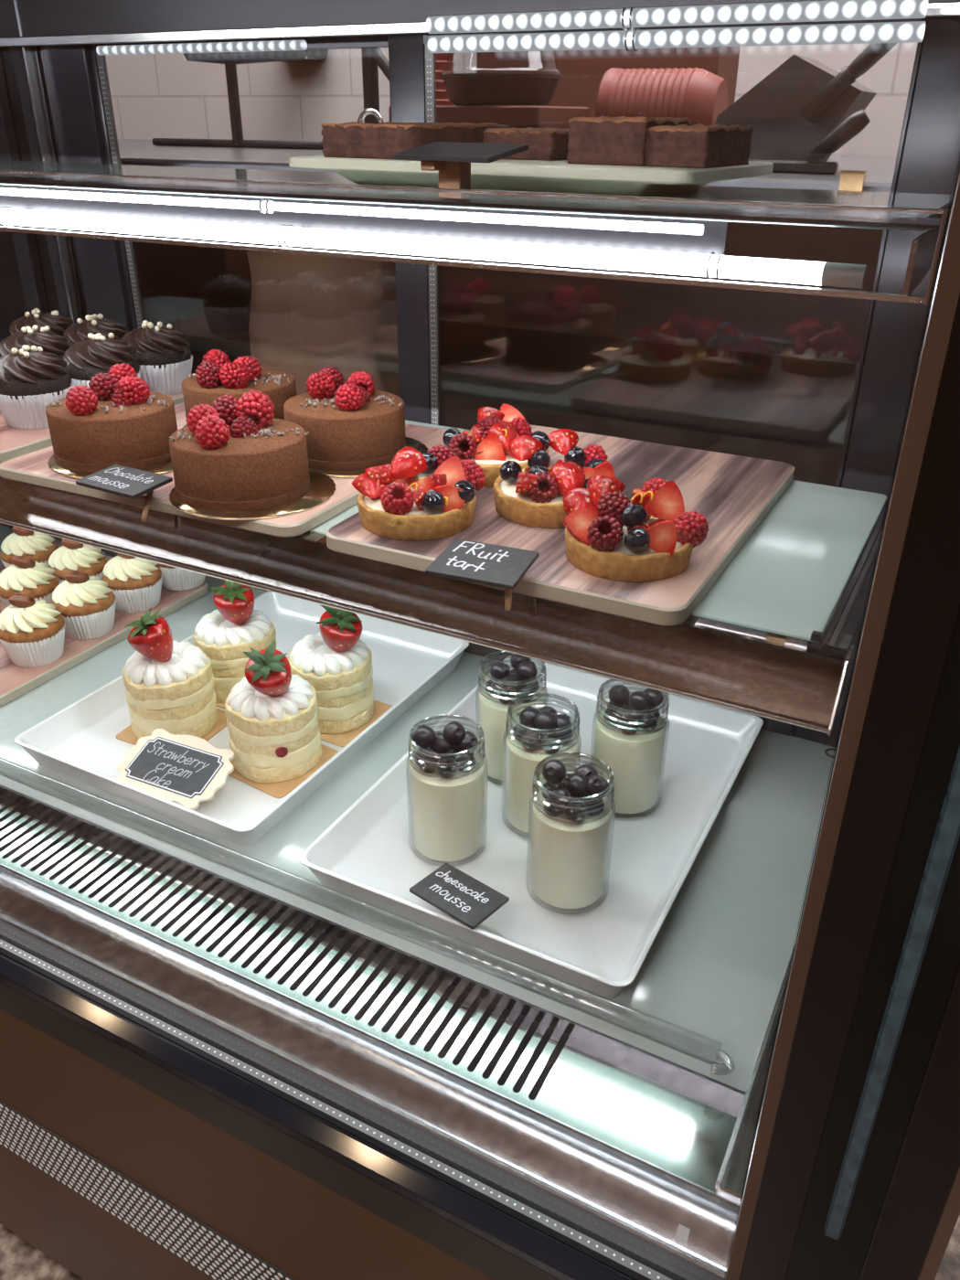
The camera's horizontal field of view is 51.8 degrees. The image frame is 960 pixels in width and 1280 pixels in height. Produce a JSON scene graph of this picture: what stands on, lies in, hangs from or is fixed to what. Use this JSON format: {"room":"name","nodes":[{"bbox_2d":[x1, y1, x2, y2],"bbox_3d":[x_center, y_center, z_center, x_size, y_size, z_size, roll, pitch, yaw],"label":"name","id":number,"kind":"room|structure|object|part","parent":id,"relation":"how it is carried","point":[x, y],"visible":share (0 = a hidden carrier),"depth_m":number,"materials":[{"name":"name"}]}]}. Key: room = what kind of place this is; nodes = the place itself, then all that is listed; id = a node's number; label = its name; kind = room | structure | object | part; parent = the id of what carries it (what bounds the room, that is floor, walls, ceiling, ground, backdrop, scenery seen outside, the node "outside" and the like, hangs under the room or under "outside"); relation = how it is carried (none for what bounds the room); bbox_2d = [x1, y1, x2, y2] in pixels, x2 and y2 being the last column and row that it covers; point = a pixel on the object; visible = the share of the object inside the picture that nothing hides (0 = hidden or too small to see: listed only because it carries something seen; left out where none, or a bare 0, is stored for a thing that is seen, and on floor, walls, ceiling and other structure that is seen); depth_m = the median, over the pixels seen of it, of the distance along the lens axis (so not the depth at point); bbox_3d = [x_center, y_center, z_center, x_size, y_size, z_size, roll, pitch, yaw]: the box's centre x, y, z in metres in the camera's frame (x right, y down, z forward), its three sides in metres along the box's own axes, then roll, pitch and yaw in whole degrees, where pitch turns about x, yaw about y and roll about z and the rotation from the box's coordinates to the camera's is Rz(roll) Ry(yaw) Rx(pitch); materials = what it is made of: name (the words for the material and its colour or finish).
{"room":"food shop","nodes":[
{"label":"food shop","id":0,"kind":"room"},
{"bbox_2d":[0,1214,959,1279],"bbox_3d":[-0.296,0.925,0.599,5.800,0.040,5.100,14,31,24],"label":"floor","id":1,"kind":"structure","parent":0,"point":[19,1259],"depth_m":1.05,"materials":[{"name":"stone"}]},
{"bbox_2d":[0,0,959,1279],"bbox_3d":[-0.266,-0.036,0.961,1.406,1.320,0.628,14,31,24],"label":"display case","id":2,"kind":"object","parent":1,"relation":"on","point":[219,1061],"visible":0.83,"depth_m":0.73,"materials":[{"name":"grey"}]},
{"bbox_3d":[-0.614,-0.428,1.323,0.279,0.629,0.018,14,31,24],"label":"panel","id":3,"kind":"part","parent":2,"relation":"part of","materials":[{"name":"glass"}]},
{"bbox_3d":[-0.508,-0.422,1.238,0.004,0.700,0.016,14,31,24],"label":"corner trim","id":4,"kind":"part","parent":2,"relation":"part of","materials":[{"name":"silver metal"}]},
{"bbox_2d":[0,544,208,706],"bbox_3d":[-0.565,-0.033,1.236,0.294,0.012,0.345,14,31,24],"label":"serving board","id":5,"kind":"object","parent":2,"relation":"on","point":[16,681],"visible":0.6,"depth_m":1.15,"materials":[{"name":"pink wood"}]},
{"bbox_2d":[0,525,58,568],"bbox_3d":[-0.592,-0.116,1.298,0.072,0.077,0.072,-19,34,-32],"label":"cupcake","id":6,"kind":"object","parent":5,"relation":"on","point":[38,547],"visible":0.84,"depth_m":1.27,"materials":[{"name":"beige food"}]},
{"bbox_2d":[0,555,60,607],"bbox_3d":[-0.551,-0.067,1.205,0.071,0.077,0.072,11,30,20],"label":"cupcake","id":7,"kind":"object","parent":5,"relation":"on","point":[26,576],"visible":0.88,"depth_m":1.18,"materials":[{"name":"beige food"}]},
{"bbox_2d":[0,594,65,667],"bbox_3d":[-0.505,-0.016,1.109,0.071,0.077,0.071,-14,31,-25],"label":"cupcake","id":8,"kind":"object","parent":5,"relation":"on","point":[32,633],"visible":1,"depth_m":1.09,"materials":[{"name":"beige food"}]},
{"bbox_2d":[48,538,106,583],"bbox_3d":[-0.512,-0.095,1.258,0.071,0.078,0.071,-11,30,-21],"label":"cupcake","id":9,"kind":"object","parent":5,"relation":"on","point":[73,556],"visible":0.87,"depth_m":1.24,"materials":[{"name":"beige food"}]},
{"bbox_2d":[51,570,116,639],"bbox_3d":[-0.469,-0.046,1.168,0.072,0.077,0.072,3,28,4],"label":"cupcake","id":10,"kind":"object","parent":5,"relation":"on","point":[86,603],"visible":1,"depth_m":1.15,"materials":[{"name":"beige food"}]},
{"bbox_2d":[102,552,162,613],"bbox_3d":[-0.433,-0.080,1.231,0.071,0.077,0.071,-12,31,-23],"label":"cupcake","id":11,"kind":"object","parent":5,"relation":"on","point":[135,583],"visible":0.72,"depth_m":1.21,"materials":[{"name":"beige food"}]},
{"bbox_2d":[156,563,205,590],"bbox_3d":[-0.392,-0.111,1.290,0.072,0.077,0.072,-18,33,-31],"label":"cupcake","id":12,"kind":"object","parent":5,"relation":"on","point":[174,579],"visible":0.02,"depth_m":1.28,"materials":[{"name":"white paper"}]},
{"bbox_3d":[-0.429,-0.384,1.242,0.012,0.628,0.016,14,31,24],"label":"rail","id":13,"kind":"part","parent":2,"relation":"part of","materials":[{"name":"grey metal"}]},
{"bbox_3d":[-0.256,-0.075,1.301,0.383,0.030,0.016,14,31,24],"label":"rail","id":14,"kind":"part","parent":2,"relation":"part of","materials":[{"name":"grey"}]},
{"bbox_3d":[-0.252,-0.612,1.016,0.383,0.012,0.016,14,31,24],"label":"rail","id":15,"kind":"part","parent":2,"relation":"part of","materials":[{"name":"grey"}]},
{"bbox_2d":[14,591,469,846],"bbox_3d":[-0.230,0.061,1.044,0.291,0.030,0.392,15,31,25],"label":"tray","id":16,"kind":"object","parent":2,"relation":"on","point":[79,741],"visible":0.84,"depth_m":0.99,"materials":[{"name":"white ceramic"}]},
{"bbox_2d":[115,708,227,745],"bbox_3d":[-0.310,0.088,1.014,0.089,0.002,0.089,13,30,22],"label":"card","id":17,"kind":"object","parent":16,"relation":"on","point":[127,735],"visible":0.25,"depth_m":1.00,"materials":[{"name":"brown cardboard"}]},
{"bbox_2d":[122,608,217,738],"bbox_3d":[-0.312,0.030,0.987,0.086,0.127,0.087,-22,35,-36],"label":"cake","id":18,"kind":"object","parent":17,"relation":"on","point":[168,683],"visible":0.97,"depth_m":0.96,"materials":[{"name":"white food"}]},
{"bbox_2d":[115,728,234,810],"bbox_3d":[-0.281,0.122,0.912,0.114,0.037,0.070,13,30,22],"label":"sign","id":19,"kind":"object","parent":16,"relation":"on","point":[187,771],"visible":0.98,"depth_m":0.91,"materials":[{"name":"beige"}]},
{"bbox_3d":[-0.281,0.116,0.908,0.088,0.001,0.049,13,50,22],"label":"label panel","id":20,"kind":"part","parent":19,"relation":"part of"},
{"bbox_2d":[216,702,224,709],"bbox_3d":[-0.259,0.052,1.084,0.089,0.002,0.089,14,31,24],"label":"card","id":21,"kind":"object","parent":16,"relation":"on","point":[218,704],"visible":0.02,"depth_m":1.05,"materials":[{"name":"brown cardboard"}]},
{"bbox_2d":[193,579,276,703],"bbox_3d":[-0.263,-0.009,1.057,0.086,0.130,0.086,8,29,14],"label":"cake","id":22,"kind":"object","parent":21,"relation":"on","point":[223,634],"visible":0.8,"depth_m":1.03,"materials":[{"name":"white food"}]},
{"bbox_2d":[228,743,338,798],"bbox_3d":[-0.195,0.117,0.961,0.089,0.002,0.089,18,33,30],"label":"card","id":23,"kind":"object","parent":16,"relation":"on","point":[281,789],"visible":0.22,"depth_m":0.93,"materials":[{"name":"brown cardboard"}]},
{"bbox_2d":[224,640,321,783],"bbox_3d":[-0.198,0.058,0.933,0.086,0.129,0.086,10,29,17],"label":"cake","id":24,"kind":"object","parent":23,"relation":"on","point":[272,714],"visible":1,"depth_m":0.91,"materials":[{"name":"white food"}]},
{"bbox_2d":[320,699,392,746],"bbox_3d":[-0.149,0.079,1.034,0.089,0.002,0.089,15,31,26],"label":"card","id":25,"kind":"object","parent":16,"relation":"on","point":[341,740],"visible":0.12,"depth_m":1.00,"materials":[{"name":"brown cardboard"}]},
{"bbox_2d":[287,604,373,734],"bbox_3d":[-0.153,0.020,1.008,0.087,0.128,0.087,19,33,30],"label":"cake","id":26,"kind":"object","parent":25,"relation":"on","point":[335,661],"visible":0.9,"depth_m":0.98,"materials":[{"name":"white food"}]},
{"bbox_3d":[-0.443,0.464,0.940,1.294,0.394,0.014,14,31,24],"label":"fascia panel","id":27,"kind":"part","parent":2,"relation":"part of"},
{"bbox_2d":[0,795,740,1193],"bbox_3d":[-0.407,0.177,0.882,1.277,0.001,0.069,14,31,24],"label":"grille","id":28,"kind":"object","parent":2,"relation":"attached to","point":[664,1125],"depth_m":0.72,"materials":[{"name":"silver metal"}]},
{"bbox_3d":[-0.067,-0.281,1.052,0.038,0.628,0.016,14,31,24],"label":"rail","id":29,"kind":"part","parent":2,"relation":"part of","materials":[{"name":"grey metal"}]},
{"bbox_2d":[0,420,888,735],"bbox_3d":[-0.280,-0.172,0.942,1.260,0.043,0.328,14,31,24],"label":"glass shelf","id":30,"kind":"object","parent":2,"relation":"attached to","point":[759,642],"visible":0.52,"depth_m":0.67,"materials":[{"name":"grey"}]},
{"bbox_2d":[0,392,183,464],"bbox_3d":[-0.486,-0.249,1.033,0.303,0.012,0.310,14,31,24],"label":"serving board","id":31,"kind":"object","parent":30,"relation":"on","point":[15,442],"visible":0.02,"depth_m":0.90,"materials":[{"name":"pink wood"}]},
{"bbox_2d":[0,324,71,359],"bbox_3d":[-0.454,-0.286,1.014,0.074,0.071,0.074,9,29,16],"label":"cupcake","id":32,"kind":"object","parent":31,"relation":"on","point":[50,342],"visible":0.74,"depth_m":0.99,"materials":[{"name":"brown food"}]},
{"bbox_2d":[0,344,74,429],"bbox_3d":[-0.421,-0.240,0.929,0.074,0.071,0.074,-14,31,-25],"label":"cupcake","id":33,"kind":"object","parent":31,"relation":"on","point":[29,380],"visible":0.97,"depth_m":0.91,"materials":[{"name":"brown food"}]},
{"bbox_2d":[9,308,73,336],"bbox_3d":[-0.485,-0.333,1.103,0.074,0.070,0.074,-5,28,-10],"label":"cupcake","id":34,"kind":"object","parent":31,"relation":"on","point":[58,324],"visible":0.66,"depth_m":1.08,"materials":[{"name":"brown food"}]},
{"bbox_2d":[63,313,128,345],"bbox_3d":[-0.413,-0.317,1.074,0.074,0.070,0.074,-10,30,-20],"label":"cupcake","id":35,"kind":"object","parent":31,"relation":"on","point":[78,332],"visible":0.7,"depth_m":1.05,"materials":[{"name":"brown food"}]},
{"bbox_2d":[63,332,142,387],"bbox_3d":[-0.374,-0.268,0.982,0.074,0.071,0.074,8,29,14],"label":"cupcake","id":36,"kind":"object","parent":31,"relation":"on","point":[95,355],"visible":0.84,"depth_m":0.95,"materials":[{"name":"brown food"}]},
{"bbox_2d":[120,320,192,394],"bbox_3d":[-0.340,-0.299,1.041,0.074,0.071,0.074,21,34,33],"label":"cupcake","id":37,"kind":"object","parent":31,"relation":"on","point":[163,354],"visible":0.88,"depth_m":1.02,"materials":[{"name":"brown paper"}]},
{"bbox_2d":[0,402,447,537],"bbox_3d":[-0.212,-0.167,0.884,0.310,0.010,0.276,14,31,23],"label":"serving board","id":38,"kind":"object","parent":30,"relation":"on","point":[32,468],"visible":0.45,"depth_m":0.79,"materials":[{"name":"pink wood"}]},
{"bbox_2d":[47,454,172,479],"bbox_3d":[-0.305,-0.160,0.856,0.130,0.002,0.130,14,31,24],"label":"cake board","id":39,"kind":"object","parent":38,"relation":"on","point":[165,467],"visible":0.22,"depth_m":0.82,"materials":[{"name":"gold metal"}]},
{"bbox_2d":[44,362,177,472],"bbox_3d":[-0.312,-0.192,0.844,0.104,0.066,0.109,14,31,24],"label":"cake","id":40,"kind":"object","parent":39,"relation":"on","point":[116,420],"visible":1,"depth_m":0.81,"materials":[{"name":"brown food"}]},
{"bbox_2d":[75,464,172,522],"bbox_3d":[-0.272,-0.111,0.765,0.063,0.031,0.044,16,32,27],"label":"sign","id":41,"kind":"object","parent":38,"relation":"on","point":[116,479],"visible":1,"depth_m":0.76,"materials":[{"name":"stone"}]},
{"bbox_3d":[-0.273,-0.122,0.757,0.063,0.003,0.040,16,35,27],"label":"slate plate","id":42,"kind":"part","parent":41,"relation":"part of","materials":[{"name":"black stone"}]},
{"bbox_3d":[-0.256,-0.107,0.763,0.005,0.025,0.024,6,28,10],"label":"leg","id":43,"kind":"part","parent":41,"relation":"part of","materials":[{"name":"brown wood"}]},
{"bbox_2d":[168,468,336,521],"bbox_3d":[-0.179,-0.118,0.779,0.130,0.002,0.130,14,31,24],"label":"cake board","id":44,"kind":"object","parent":38,"relation":"on","point":[322,487],"visible":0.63,"depth_m":0.74,"materials":[{"name":"gold metal"}]},
{"bbox_2d":[169,389,310,511],"bbox_3d":[-0.186,-0.151,0.764,0.104,0.070,0.104,17,32,29],"label":"cake","id":45,"kind":"object","parent":44,"relation":"on","point":[232,453],"visible":1,"depth_m":0.74,"materials":[{"name":"brown food"}]},
{"bbox_2d":[308,436,428,478],"bbox_3d":[-0.109,-0.164,0.866,0.130,0.002,0.130,14,31,24],"label":"cake board","id":46,"kind":"object","parent":38,"relation":"on","point":[416,444],"visible":0.25,"depth_m":0.82,"materials":[{"name":"gold metal"}]},
{"bbox_2d":[283,366,405,469],"bbox_3d":[-0.117,-0.195,0.851,0.104,0.066,0.104,17,32,29],"label":"cake","id":47,"kind":"object","parent":46,"relation":"on","point":[352,424],"visible":1,"depth_m":0.82,"materials":[{"name":"brown food"}]},
{"bbox_3d":[-0.216,-0.202,0.937,0.130,0.002,0.130,14,31,24],"label":"cake board","id":48,"kind":"object","parent":38,"relation":"on","visible":0},
{"bbox_2d":[181,349,296,426],"bbox_3d":[-0.224,-0.233,0.923,0.104,0.066,0.104,20,34,32],"label":"cake","id":49,"kind":"object","parent":48,"relation":"on","point":[216,377],"visible":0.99,"depth_m":0.89,"materials":[{"name":"brown food"}]},
{"bbox_2d":[325,424,795,625],"bbox_3d":[0.079,-0.108,0.774,0.265,0.012,0.327,14,31,24],"label":"serving board","id":50,"kind":"object","parent":30,"relation":"on","point":[734,494],"visible":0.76,"depth_m":0.70,"materials":[{"name":"brown wood"}]},
{"bbox_2d":[352,444,485,540],"bbox_3d":[-0.044,-0.109,0.709,0.090,0.050,0.086,14,31,24],"label":"tart","id":51,"kind":"object","parent":50,"relation":"on","point":[395,503],"visible":1,"depth_m":0.69,"materials":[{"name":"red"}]},
{"bbox_2d":[425,538,539,610],"bbox_3d":[0.002,-0.038,0.629,0.059,0.032,0.048,11,30,20],"label":"sign","id":52,"kind":"object","parent":50,"relation":"on","point":[463,560],"visible":1,"depth_m":0.62,"materials":[{"name":"stone"}]},
{"bbox_3d":[0.018,-0.035,0.630,0.005,0.025,0.024,2,28,3],"label":"leg","id":53,"kind":"part","parent":52,"relation":"part of","materials":[{"name":"brown wood"}]},
{"bbox_2d":[442,403,548,486],"bbox_3d":[0.013,-0.163,0.809,0.086,0.052,0.088,14,31,24],"label":"tart","id":54,"kind":"object","parent":50,"relation":"on","point":[486,443],"visible":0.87,"depth_m":0.79,"materials":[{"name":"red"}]},
{"bbox_2d":[492,428,615,527],"bbox_3d":[0.054,-0.123,0.730,0.089,0.056,0.086,14,31,24],"label":"tart","id":55,"kind":"object","parent":50,"relation":"on","point":[533,496],"visible":0.91,"depth_m":0.72,"materials":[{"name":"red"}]},
{"bbox_2d":[563,475,709,581],"bbox_3d":[0.098,-0.080,0.649,0.090,0.056,0.086,-17,33,-30],"label":"tart","id":56,"kind":"object","parent":50,"relation":"on","point":[653,537],"visible":1,"depth_m":0.63,"materials":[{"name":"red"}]},
{"bbox_3d":[-0.279,-0.195,0.953,1.238,0.007,0.292,14,31,24],"label":"glass plate","id":57,"kind":"part","parent":30,"relation":"part of","materials":[{"name":"grey"}]},
{"bbox_3d":[0.210,0.029,0.573,0.001,0.040,0.042,14,31,24],"label":"cap plate","id":58,"kind":"part","parent":30,"relation":"part of","materials":[{"name":"silver metal"}]},
{"bbox_3d":[0.274,-0.051,0.697,0.003,0.011,0.294,14,31,24],"label":"rail","id":59,"kind":"part","parent":30,"relation":"part of","materials":[{"name":"silver metal"}]},
{"bbox_2d":[0,160,952,305],"bbox_3d":[-0.263,-0.387,0.863,1.260,0.049,0.259,14,31,24],"label":"glass shelf","id":60,"kind":"object","parent":2,"relation":"attached to","point":[682,233],"visible":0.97,"depth_m":0.66,"materials":[{"name":"grey"}]},
{"bbox_3d":[-0.322,-0.337,0.763,1.255,0.040,0.002,14,31,24],"label":"clear panel","id":61,"kind":"part","parent":60,"relation":"part of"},
{"bbox_2d":[393,141,528,199],"bbox_3d":[-0.012,-0.296,0.625,0.076,0.032,0.042,20,34,32],"label":"sign","id":62,"kind":"object","parent":60,"relation":"on","point":[453,161],"visible":1,"depth_m":0.62,"materials":[{"name":"stone"}]},
{"bbox_3d":[-0.012,-0.306,0.620,0.076,0.003,0.042,20,43,32],"label":"slate plate","id":63,"kind":"part","parent":62,"relation":"part of","materials":[{"name":"black stone"}]},
{"bbox_3d":[-0.257,-0.410,0.878,1.244,0.007,0.212,14,31,24],"label":"glass plate","id":64,"kind":"part","parent":60,"relation":"part of","materials":[{"name":"grey"}]},
{"bbox_2d":[288,155,773,196],"bbox_3d":[0.034,-0.352,0.746,0.330,0.019,0.170,17,32,28],"label":"serving tray","id":65,"kind":"object","parent":60,"relation":"on","point":[506,175],"visible":0.79,"depth_m":0.67,"materials":[{"name":"white ceramic"}]},
{"bbox_2d":[320,121,509,159],"bbox_3d":[-0.049,-0.394,0.777,0.088,0.024,0.130,18,32,29],"label":"brownie","id":66,"kind":"object","parent":65,"relation":"on","point":[353,139],"visible":0.67,"depth_m":0.73,"materials":[{"name":"brown food"}]},
{"bbox_2d":[482,127,569,160],"bbox_3d":[0.050,-0.382,0.759,0.061,0.021,0.082,18,33,30],"label":"brownie","id":67,"kind":"object","parent":65,"relation":"on","point":[547,144],"visible":0.58,"depth_m":0.73,"materials":[{"name":"brown food"}]},
{"bbox_2d":[566,116,690,166],"bbox_3d":[0.103,-0.344,0.680,0.057,0.029,0.071,18,33,30],"label":"brownie","id":68,"kind":"object","parent":65,"relation":"on","point":[603,141],"visible":0.78,"depth_m":0.65,"materials":[{"name":"brown food"}]},
{"bbox_2d":[643,123,752,168],"bbox_3d":[0.147,-0.331,0.660,0.043,0.025,0.076,18,33,30],"label":"brownie","id":69,"kind":"object","parent":65,"relation":"on","point":[698,145],"visible":1,"depth_m":0.64,"materials":[{"name":"brown food"}]},
{"bbox_3d":[0.234,-0.196,0.506,0.003,0.046,0.007,14,31,24],"label":"trim","id":70,"kind":"part","parent":60,"relation":"part of","materials":[{"name":"metal"}]},
{"bbox_2d":[299,655,763,998],"bbox_3d":[0.068,0.141,0.899,0.285,0.030,0.396,14,31,24],"label":"tray","id":71,"kind":"object","parent":2,"relation":"on","point":[366,855],"visible":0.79,"depth_m":0.84,"materials":[{"name":"white ceramic"}]},
{"bbox_2d":[406,714,487,866],"bbox_3d":[-0.027,0.122,0.825,0.067,0.123,0.067,14,31,24],"label":"jar","id":72,"kind":"object","parent":71,"relation":"on","point":[446,771],"visible":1,"depth_m":0.80,"materials":[{"name":"clear glass"}]},
{"bbox_2d":[409,863,509,929],"bbox_3d":[-0.016,0.206,0.763,0.064,0.030,0.044,21,34,34],"label":"sign","id":73,"kind":"object","parent":71,"relation":"on","point":[459,895],"visible":1,"depth_m":0.75,"materials":[{"name":"stone"}]},
{"bbox_2d":[475,650,548,785],"bbox_3d":[0.029,0.069,0.926,0.067,0.122,0.067,14,31,24],"label":"jar","id":74,"kind":"object","parent":71,"relation":"on","point":[505,687],"visible":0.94,"depth_m":0.90,"materials":[{"name":"clear glass"}]},
{"bbox_2d":[501,693,581,837],"bbox_3d":[0.053,0.109,0.859,0.067,0.115,0.067,14,31,24],"label":"jar","id":75,"kind":"object","parent":71,"relation":"on","point":[543,733],"visible":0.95,"depth_m":0.83,"materials":[{"name":"clear glass"}]},
{"bbox_2d":[525,752,615,914],"bbox_3d":[0.071,0.148,0.776,0.067,0.124,0.067,14,31,24],"label":"jar","id":76,"kind":"object","parent":71,"relation":"on","point":[571,815],"visible":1,"depth_m":0.76,"materials":[{"name":"clear glass"}]},
{"bbox_2d":[589,678,669,819],"bbox_3d":[0.133,0.094,0.884,0.067,0.118,0.067,14,31,24],"label":"jar","id":77,"kind":"object","parent":71,"relation":"on","point":[629,741],"visible":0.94,"depth_m":0.86,"materials":[{"name":"clear glass"}]},
{"bbox_3d":[0.135,0.035,1.098,0.422,0.030,0.016,14,31,24],"label":"rail","id":78,"kind":"part","parent":2,"relation":"part of","materials":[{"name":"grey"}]},
{"bbox_3d":[0.139,-0.502,0.813,0.422,0.012,0.016,14,31,24],"label":"rail","id":79,"kind":"part","parent":2,"relation":"part of","materials":[{"name":"grey plastic"}]},
{"bbox_3d":[0.251,0.229,0.772,0.003,0.007,0.467,14,31,24],"label":"wall rail","id":80,"kind":"part","parent":2,"relation":"part of","materials":[{"name":"silver metal"}]},
{"bbox_3d":[-0.432,-0.088,0.662,1.294,0.750,0.003,14,31,24],"label":"glass","id":81,"kind":"part","parent":2,"relation":"part of","materials":[{"name":"clear glass"}]},
{"bbox_3d":[0.148,0.232,0.461,0.021,1.320,0.004,14,31,24],"label":"panel","id":82,"kind":"part","parent":2,"relation":"part of","materials":[{"name":"black"}]},
{"bbox_3d":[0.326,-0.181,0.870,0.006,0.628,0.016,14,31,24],"label":"sliding door","id":83,"kind":"part","parent":2,"relation":"part of","materials":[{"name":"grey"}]},
{"bbox_3d":[0.316,0.111,0.691,0.076,1.320,0.615,14,31,24],"label":"corner post","id":84,"kind":"part","parent":2,"relation":"part of","materials":[{"name":"black wood"}]},
{"bbox_3d":[0.195,0.244,0.439,0.023,1.320,0.004,14,31,24],"label":"panel","id":85,"kind":"part","parent":2,"relation":"part of","materials":[{"name":"black"}]},
{"bbox_2d":[117,138,896,487],"bbox_3d":[-0.325,-0.298,1.761,2.250,1.032,0.740,14,31,24],"label":"back panel","id":86,"kind":"object","parent":1,"relation":"on","point":[772,376],"visible":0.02,"depth_m":1.57,"materials":[{"name":"silver metal"}]},
{"bbox_2d":[152,47,389,149],"bbox_3d":[-0.320,-0.888,1.511,0.520,0.245,0.024,14,31,24],"label":"wall shelf","id":87,"kind":"object","parent":86,"relation":"on","point":[371,58],"visible":0.57,"depth_m":1.54,"materials":[{"name":"black metal"}]},
{"bbox_2d":[246,245,399,396],"bbox_3d":[-0.181,-0.409,1.278,0.216,0.219,0.142,14,31,24],"label":"paper bag","id":88,"kind":"object","parent":86,"relation":"on","point":[309,314],"visible":0.44,"depth_m":1.22,"materials":[{"name":"brown paper"}]},
{"bbox_2d":[357,107,383,123],"bbox_3d":[-0.155,-0.710,1.379,0.050,0.057,0.020,14,31,24],"label":"tap","id":89,"kind":"object","parent":86,"relation":"on","point":[369,111],"visible":0.39,"depth_m":1.36,"materials":[{"name":"silver metal"}]},
{"bbox_2d":[435,53,454,105],"bbox_3d":[-0.072,-0.702,1.257,0.080,0.158,0.080,14,31,24],"label":"cup sleeve","id":90,"kind":"object","parent":86,"relation":"on","point":[441,58],"visible":0.09,"depth_m":1.23,"materials":[{"name":"red"}]},
{"bbox_2d":[388,105,588,128],"bbox_3d":[0.011,-0.579,1.132,0.185,0.058,0.140,14,31,24],"label":"carton","id":91,"kind":"object","parent":86,"relation":"on","point":[516,116],"visible":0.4,"depth_m":1.06,"materials":[{"name":"brown cardboard"}]},
{"bbox_2d":[440,52,561,106],"bbox_3d":[0.023,-0.627,1.100,0.126,0.058,0.126,-8,29,-15],"label":"basket","id":92,"kind":"object","parent":91,"relation":"on","point":[462,89],"visible":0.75,"depth_m":1.06,"materials":[{"name":"black"}]},
{"bbox_3d":[0.023,-0.641,1.093,0.125,0.028,0.125,-8,29,-15],"label":"lid","id":93,"kind":"part","parent":92,"relation":"part of","materials":[{"name":"clear plastic"}]},
{"bbox_3d":[-0.156,-0.754,1.877,2.250,0.262,0.015,14,31,24],"label":"panel","id":94,"kind":"part","parent":86,"relation":"part of","materials":[{"name":"grey"}]},
{"bbox_2d":[476,46,740,117],"bbox_3d":[0.167,-0.753,1.343,0.340,0.170,0.100,14,31,24],"label":"shelf","id":95,"kind":"object","parent":86,"relation":"on","point":[582,72],"visible":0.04,"depth_m":1.30,"materials":[{"name":"brown"}]},
{"bbox_2d":[595,67,728,126],"bbox_3d":[0.211,-0.604,1.138,0.132,0.098,0.098,13,30,22],"label":"cup sleeve","id":96,"kind":"object","parent":86,"relation":"on","point":[700,95],"visible":0.53,"depth_m":1.10,"materials":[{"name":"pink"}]},
{"bbox_2d":[714,42,897,161],"bbox_3d":[0.350,-0.570,1.017,0.212,0.154,0.112,14,31,24],"label":"cash register","id":97,"kind":"object","parent":86,"relation":"on","point":[794,108],"visible":0.75,"depth_m":1.00,"materials":[{"name":"grey"}]},
{"bbox_2d":[748,108,870,174],"bbox_3d":[0.315,-0.486,0.962,0.118,0.056,0.019,14,31,24],"label":"card reader","id":98,"kind":"object","parent":86,"relation":"on","point":[854,123],"visible":0.84,"depth_m":0.95,"materials":[{"name":"grey"}]},
{"bbox_3d":[0.343,-0.482,0.947,0.055,0.049,0.019,14,31,24],"label":"handle","id":99,"kind":"part","parent":98,"relation":"part of","materials":[{"name":"brown plastic"}]},
{"bbox_2d":[105,42,917,156],"bbox_3d":[0.776,-1.233,1.737,5.800,2.720,0.060,14,31,24],"label":"wall","id":100,"kind":"structure","parent":0,"point":[153,95],"depth_m":2.39,"materials":[{"name":"tile"}]},
{"bbox_2d":[281,49,328,62],"bbox_3d":[-0.431,-1.383,2.271,0.140,0.090,0.106,14,31,24],"label":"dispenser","id":101,"kind":"object","parent":100,"relation":"attached to","point":[312,55],"visible":0.23,"depth_m":2.26,"materials":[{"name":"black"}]}
]}

